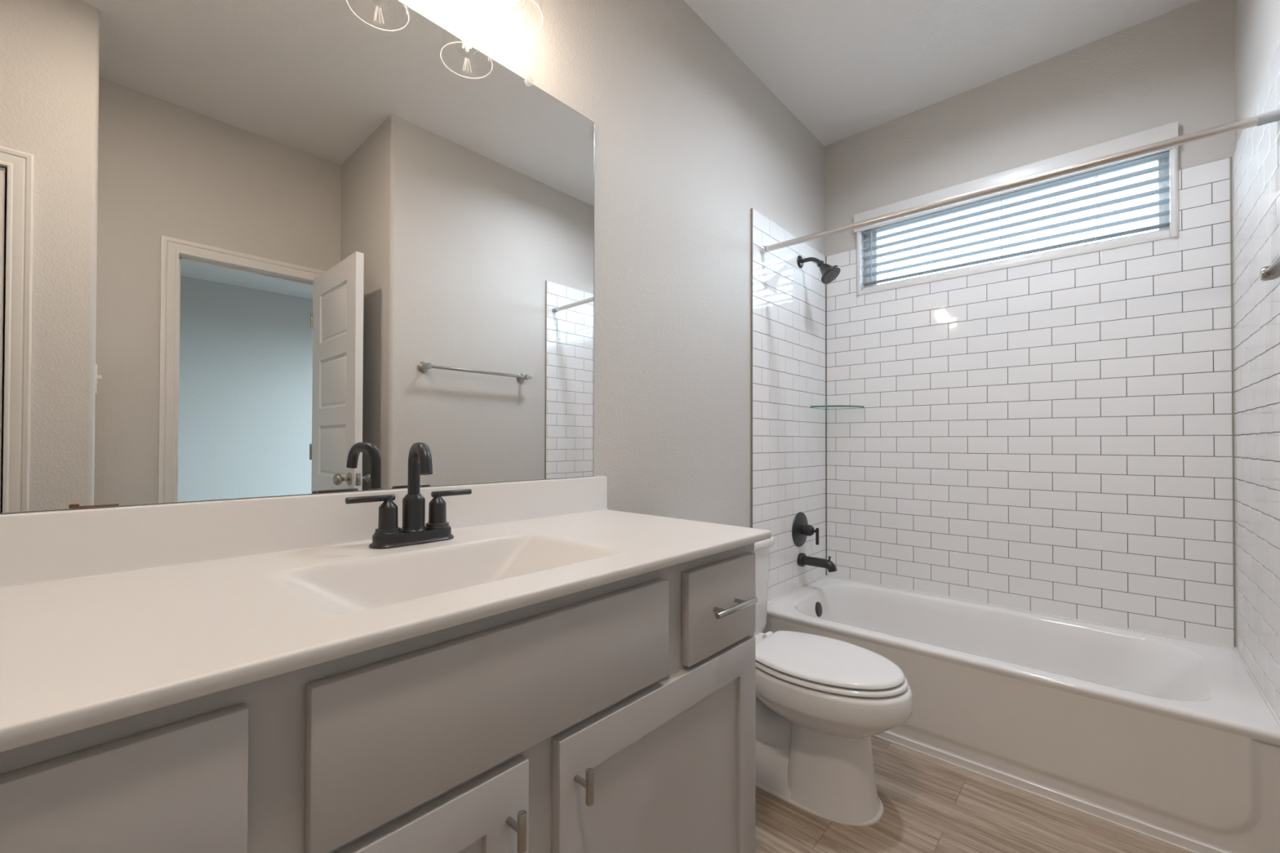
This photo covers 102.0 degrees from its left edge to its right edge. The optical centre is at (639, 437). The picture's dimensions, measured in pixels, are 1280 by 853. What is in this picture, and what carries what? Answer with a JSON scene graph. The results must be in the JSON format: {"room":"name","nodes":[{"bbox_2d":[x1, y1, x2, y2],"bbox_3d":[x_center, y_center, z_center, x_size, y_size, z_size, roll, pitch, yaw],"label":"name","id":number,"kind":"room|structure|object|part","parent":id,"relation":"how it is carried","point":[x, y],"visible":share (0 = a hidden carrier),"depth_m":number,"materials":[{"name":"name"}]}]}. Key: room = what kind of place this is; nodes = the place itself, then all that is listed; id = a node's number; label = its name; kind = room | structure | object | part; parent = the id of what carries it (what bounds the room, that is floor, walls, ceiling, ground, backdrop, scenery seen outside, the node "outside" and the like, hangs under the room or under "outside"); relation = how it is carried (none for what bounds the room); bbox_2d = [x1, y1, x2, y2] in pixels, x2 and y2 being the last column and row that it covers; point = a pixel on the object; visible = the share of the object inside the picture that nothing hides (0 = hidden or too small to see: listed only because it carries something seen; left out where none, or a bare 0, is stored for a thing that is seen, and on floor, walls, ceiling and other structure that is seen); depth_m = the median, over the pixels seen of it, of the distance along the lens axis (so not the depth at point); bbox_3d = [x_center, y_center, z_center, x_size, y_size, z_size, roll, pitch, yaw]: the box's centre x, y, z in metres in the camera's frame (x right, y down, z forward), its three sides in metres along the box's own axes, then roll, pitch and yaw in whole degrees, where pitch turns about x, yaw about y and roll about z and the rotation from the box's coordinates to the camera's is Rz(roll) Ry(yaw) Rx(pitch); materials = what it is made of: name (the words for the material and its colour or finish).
{"room":"bathroom","nodes":[
{"label":"bathroom","id":0,"kind":"room"},
{"bbox_2d":[5,0,824,528],"bbox_3d":[-0.335,-0.263,1.482,0.120,2.781,4.180,0,-1,42],"label":"wall","id":1,"kind":"structure","parent":0,"point":[688,139],"depth_m":1.88,"materials":[{"name":"grey paint"}]},
{"bbox_2d":[0,0,595,514],"bbox_3d":[-0.570,-0.440,1.125,0.014,1.108,1.276,0,-1,42],"label":"wall mirror","id":2,"kind":"object","parent":1,"relation":"attached to","point":[249,249],"visible":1,"depth_m":0.99,"materials":[{"name":"silver glass"}]},
{"bbox_2d":[0,475,607,589],"bbox_3d":[-0.551,0.167,1.133,0.025,0.106,1.322,0,-1,42],"label":"backsplash","id":3,"kind":"structure","parent":1,"relation":"attached to","point":[37,548],"depth_m":0.92,"materials":[{"name":"white stone"}]},
{"bbox_2d":[485,0,542,37],"bbox_3d":[-0.475,-1.173,1.107,0.186,0.296,0.640,0,-1,42],"label":"vanity light","id":4,"kind":"object","parent":1,"relation":"attached to","point":[487,1],"visible":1,"depth_m":1.27,"materials":[{"name":"glass"}]},
{"bbox_2d":[752,226,825,587],"bbox_3d":[0.764,-0.121,2.596,0.008,1.788,0.795,0,-1,42],"label":"grout","id":5,"kind":"object","parent":1,"relation":"attached to","point":[753,226],"depth_m":2.54,"materials":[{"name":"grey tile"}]},
{"bbox_2d":[752,208,826,601],"bbox_3d":[0.764,-0.122,2.591,0.006,1.787,0.791,0,-1,42],"label":"wall tile","id":6,"kind":"structure","parent":1,"relation":"attached to","point":[795,442],"depth_m":2.54,"materials":[{"name":"white tile"}]},
{"bbox_2d":[791,511,818,546],"bbox_3d":[0.848,0.465,2.601,0.100,0.176,0.176,0,-1,42],"label":"shower valve","id":7,"kind":"object","parent":6,"relation":"attached to","point":[801,530],"visible":1,"depth_m":2.59,"materials":[{"name":"black metal"}]},
{"bbox_3d":[0.880,0.489,2.572,0.014,0.083,0.014,0,-1,42],"label":"lever","id":8,"kind":"part","parent":7,"relation":"part of","materials":[{"name":"black metal"}]},
{"bbox_2d":[797,552,836,572],"bbox_3d":[0.883,0.618,2.574,0.187,0.076,0.068,0,-1,42],"label":"tub spout","id":9,"kind":"object","parent":6,"relation":"attached to","point":[803,560],"visible":1,"depth_m":2.56,"materials":[{"name":"black metal"}]},
{"bbox_2d":[796,255,840,284],"bbox_3d":[0.885,-0.845,2.570,0.208,0.172,0.102,0,-1,42],"label":"shower fixture","id":10,"kind":"object","parent":6,"relation":"attached to","point":[829,273],"visible":1,"depth_m":2.54,"materials":[{"name":"black metal"}]},
{"bbox_3d":[0.859,-0.882,2.605,0.023,0.056,0.117,1,-1,-43],"label":"shower arm","id":11,"kind":"part","parent":10,"relation":"part of","materials":[{"name":"black metal"}]},
{"bbox_2d":[760,108,1279,253],"bbox_3d":[1.113,-0.850,1.859,1.502,0.052,0.036,0,-1,42],"label":"curtain rod","id":12,"kind":"object","parent":6,"relation":"attached to","point":[1272,116],"visible":1,"depth_m":1.65,"materials":[{"name":"metal"}]},
{"bbox_2d":[810,404,863,408],"bbox_3d":[1.042,-0.163,2.739,0.205,0.008,0.205,0,-1,42],"label":"corner shelf","id":13,"kind":"object","parent":1,"relation":"attached to","point":[838,406],"visible":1,"depth_m":2.72,"materials":[{"name":"clear glass"}]},
{"bbox_3d":[1.042,-0.163,2.739,0.205,0.008,0.205,0,-1,42],"label":"shelf glass","id":14,"kind":"part","parent":13,"relation":"part of","materials":[{"name":"clear glass"}]},
{"bbox_2d":[684,0,1199,146],"bbox_3d":[0.544,-1.699,0.700,2.487,0.080,4.180,0,-1,42],"label":"ceiling","id":15,"kind":"structure","parent":0,"point":[844,68],"depth_m":2.16,"materials":[{"name":"white paint"}]},
{"bbox_2d":[755,736,1189,852],"bbox_3d":[0.486,1.148,0.720,2.587,0.050,4.180,0,-1,42],"label":"floor","id":16,"kind":"structure","parent":0,"point":[931,805],"depth_m":1.52,"materials":[{"name":"wood"}]},
{"bbox_2d":[0,542,757,852],"bbox_3d":[-0.337,0.679,0.932,0.606,0.887,1.272,0,-1,42],"label":"vanity cabinet","id":17,"kind":"object","parent":16,"relation":"on","point":[616,717],"visible":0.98,"depth_m":0.67,"materials":[{"name":"grey paint"}]},
{"bbox_2d":[0,475,771,752],"bbox_3d":[-0.345,0.221,0.944,0.582,0.216,1.324,0,-1,42],"label":"countertop","id":18,"kind":"structure","parent":17,"relation":"on","point":[107,615],"depth_m":0.78,"materials":[{"name":"white stone"}]},
{"bbox_2d":[345,442,471,549],"bbox_3d":[-0.444,0.113,1.056,0.140,0.208,0.259,0,-1,42],"label":"bathroom faucet","id":19,"kind":"object","parent":18,"relation":"on","point":[415,531],"visible":1,"depth_m":1.06,"materials":[{"name":"black metal"}]},
{"bbox_3d":[-0.529,0.120,1.019,0.012,0.012,0.090,0,-1,42],"label":"lever","id":20,"kind":"part","parent":19,"relation":"part of","materials":[{"name":"black metal"}]},
{"bbox_3d":[-0.507,0.155,1.043,0.051,0.078,0.051,0,-1,42],"label":"handle","id":21,"kind":"part","parent":19,"relation":"part of","materials":[{"name":"black metal"}]},
{"bbox_3d":[-0.472,0.206,1.081,0.064,0.024,0.172,0,-1,42],"label":"plate","id":22,"kind":"part","parent":19,"relation":"part of","materials":[{"name":"black metal"}]},
{"bbox_3d":[-0.443,0.102,1.053,0.052,0.186,0.135,1,-1,-45],"label":"spout","id":23,"kind":"part","parent":19,"relation":"part of","materials":[{"name":"black metal"}]},
{"bbox_3d":[-0.437,0.156,1.120,0.051,0.078,0.051,0,-1,42],"label":"handle","id":24,"kind":"part","parent":19,"relation":"part of","materials":[{"name":"black metal"}]},
{"bbox_3d":[-0.415,0.122,1.144,0.012,0.012,0.090,0,-1,42],"label":"lever","id":25,"kind":"part","parent":19,"relation":"part of","materials":[{"name":"black metal"}]},
{"bbox_3d":[-0.360,0.723,0.526,0.020,0.536,0.580,0,-1,42],"label":"door","id":26,"kind":"part","parent":17,"relation":"part of","materials":[{"name":"grey paint"}]},
{"bbox_3d":[-0.167,0.524,0.698,0.038,0.050,0.012,0,-1,42],"label":"knob","id":27,"kind":"part","parent":17,"relation":"part of","materials":[{"name":"silver metal"}]},
{"bbox_3d":[-0.085,0.525,0.788,0.038,0.050,0.012,0,-1,42],"label":"knob","id":28,"kind":"part","parent":17,"relation":"part of","materials":[{"name":"silver metal"}]},
{"bbox_3d":[0.067,0.728,0.995,0.020,0.536,0.579,0,-1,42],"label":"door","id":29,"kind":"part","parent":17,"relation":"part of","materials":[{"name":"grey paint"}]},
{"bbox_3d":[0.176,0.360,1.118,0.020,0.184,0.258,0,-1,42],"label":"drawer","id":30,"kind":"part","parent":17,"relation":"part of","materials":[{"name":"grey paint"}]},
{"bbox_3d":[0.196,0.357,1.099,0.037,0.012,0.150,0,-1,42],"label":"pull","id":31,"kind":"part","parent":17,"relation":"part of","materials":[{"name":"silver metal"}]},
{"bbox_2d":[754,536,912,826],"bbox_3d":[0.505,0.755,1.739,0.739,0.755,0.442,0,-1,42],"label":"toilet","id":32,"kind":"object","parent":16,"relation":"on","point":[820,701],"visible":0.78,"depth_m":1.56,"materials":[{"name":"white ceramic"}]},
{"bbox_3d":[0.306,0.580,1.922,0.186,0.323,0.416,0,-1,42],"label":"tank","id":33,"kind":"part","parent":32,"relation":"part of","materials":[{"name":"white ceramic"}]},
{"bbox_3d":[0.309,0.398,1.921,0.207,0.039,0.442,0,-1,42],"label":"tank lid","id":34,"kind":"part","parent":32,"relation":"part of","materials":[{"name":"white ceramic"}]},
{"bbox_3d":[0.595,0.707,1.663,0.460,0.017,0.354,0,-1,42],"label":"lid","id":35,"kind":"part","parent":32,"relation":"part of","materials":[{"name":"white plastic"}]},
{"bbox_3d":[0.598,0.728,1.660,0.469,0.014,0.364,0,-1,42],"label":"seat","id":36,"kind":"part","parent":32,"relation":"part of","materials":[{"name":"white plastic"}]},
{"bbox_2d":[761,574,1279,852],"bbox_3d":[1.331,0.946,2.087,1.504,0.384,0.768,0,-1,42],"label":"bathtub","id":37,"kind":"object","parent":16,"relation":"on","point":[1171,740],"visible":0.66,"depth_m":1.68,"materials":[{"name":"white ceramic"}]},
{"bbox_3d":[0.875,0.842,2.542,0.022,0.071,0.072,0,-1,42],"label":"overflow plate","id":38,"kind":"part","parent":37,"relation":"part of","materials":[{"name":"black metal"}]},
{"bbox_2d":[766,576,1279,745],"bbox_3d":[1.331,0.923,2.086,1.496,0.332,0.759,0,-1,42],"label":"basin","id":39,"kind":"object","parent":37,"relation":"in","point":[975,673],"depth_m":1.85,"materials":[{"name":"white ceramic"}]},
{"bbox_2d":[824,0,1235,256],"bbox_3d":[1.681,-0.249,2.393,1.640,2.781,0.120,0,-1,42],"label":"wall","id":40,"kind":"structure","parent":0,"point":[1177,64],"depth_m":2.23,"materials":[{"name":"grey paint"}]},
{"bbox_2d":[825,256,826,574],"bbox_3d":[1.034,-0.119,2.885,0.008,1.789,0.008,0,-1,42],"label":"trim","id":41,"kind":"structure","parent":40,"relation":"attached to","point":[825,256],"depth_m":2.88,"materials":[{"name":"grey metal"}]},
{"bbox_2d":[750,156,1235,647],"bbox_3d":[1.323,-0.126,2.085,1.522,1.789,0.803,0,-1,42],"label":"trim","id":42,"kind":"structure","parent":40,"relation":"attached to","point":[1231,177],"depth_m":1.88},
{"bbox_2d":[856,147,1178,296],"bbox_3d":[1.644,-0.976,2.420,1.201,0.431,0.142,0,-1,42],"label":"window","id":43,"kind":"structure","parent":40,"relation":"in","point":[1173,158],"depth_m":2.25,"materials":[{"name":"white paint"}]},
{"bbox_3d":[1.641,-0.775,2.416,1.154,0.026,0.119,0,-1,42],"label":"sill","id":44,"kind":"part","parent":43,"relation":"part of","materials":[{"name":"white paint"}]},
{"bbox_2d":[853,120,1177,289],"bbox_3d":[1.617,-0.993,2.396,1.208,0.408,0.077,0,-1,42],"label":"window blind","id":45,"kind":"object","parent":43,"relation":"attached to","point":[1170,131],"visible":0.73,"depth_m":2.30,"materials":[{"name":"white paint"}]},
{"bbox_3d":[1.261,-0.959,2.735,0.054,0.345,0.005,1,-1,-43],"label":"ladder cord","id":46,"kind":"part","parent":45,"relation":"part of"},
{"bbox_3d":[1.447,-0.960,2.565,0.054,0.345,0.005,1,-1,-43],"label":"ladder cord","id":47,"kind":"part","parent":45,"relation":"part of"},
{"bbox_3d":[1.655,-0.962,2.377,0.054,0.345,0.005,1,-1,-43],"label":"ladder cord","id":48,"kind":"part","parent":45,"relation":"part of","materials":[{"name":"white fabric"}]},
{"bbox_3d":[1.628,-0.795,2.399,1.154,0.012,0.048,0,-1,42],"label":"rail","id":49,"kind":"part","parent":45,"relation":"part of","materials":[{"name":"white paint"}]},
{"bbox_3d":[1.899,-0.963,2.155,0.054,0.345,0.005,1,-1,-43],"label":"ladder cord","id":50,"kind":"part","parent":45,"relation":"part of","materials":[{"name":"white fabric"}]},
{"bbox_2d":[826,157,1234,647],"bbox_3d":[1.595,-0.122,2.384,1.497,1.789,0.008,0,-1,42],"label":"wall tiles","id":51,"kind":"structure","parent":40,"relation":"attached to","point":[1228,157],"depth_m":2.23,"materials":[{"name":"tile"}]},
{"bbox_2d":[1234,0,1279,147],"bbox_3d":[1.883,-0.263,0.943,0.844,2.781,1.754,0,-1,42],"label":"wall","id":52,"kind":"structure","parent":0,"point":[1256,22],"depth_m":1.66,"materials":[{"name":"grey paint"}]},
{"bbox_2d":[1231,43,1279,719],"bbox_3d":[1.888,-0.129,1.586,0.006,1.787,0.766,0,-1,42],"label":"wall tile","id":53,"kind":"structure","parent":52,"relation":"attached to","point":[1255,157],"depth_m":1.56,"materials":[{"name":"white tile"}]},
{"bbox_2d":[1235,294,1279,577],"bbox_3d":[1.893,-0.128,1.587,0.008,1.788,0.770,0,-1,42],"label":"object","id":54,"kind":"structure","parent":52,"relation":"attached to","point":[1268,295],"depth_m":1.56,"materials":[{"name":"grey tile"}]},
{"bbox_2d":[1259,255,1279,280],"bbox_3d":[1.275,-0.384,0.961,0.079,0.058,0.679,0,-1,42],"label":"towel bar","id":55,"kind":"object","parent":52,"relation":"attached to","point":[1272,272],"visible":1,"depth_m":1.19,"materials":[{"name":"silver metal"}]}
]}

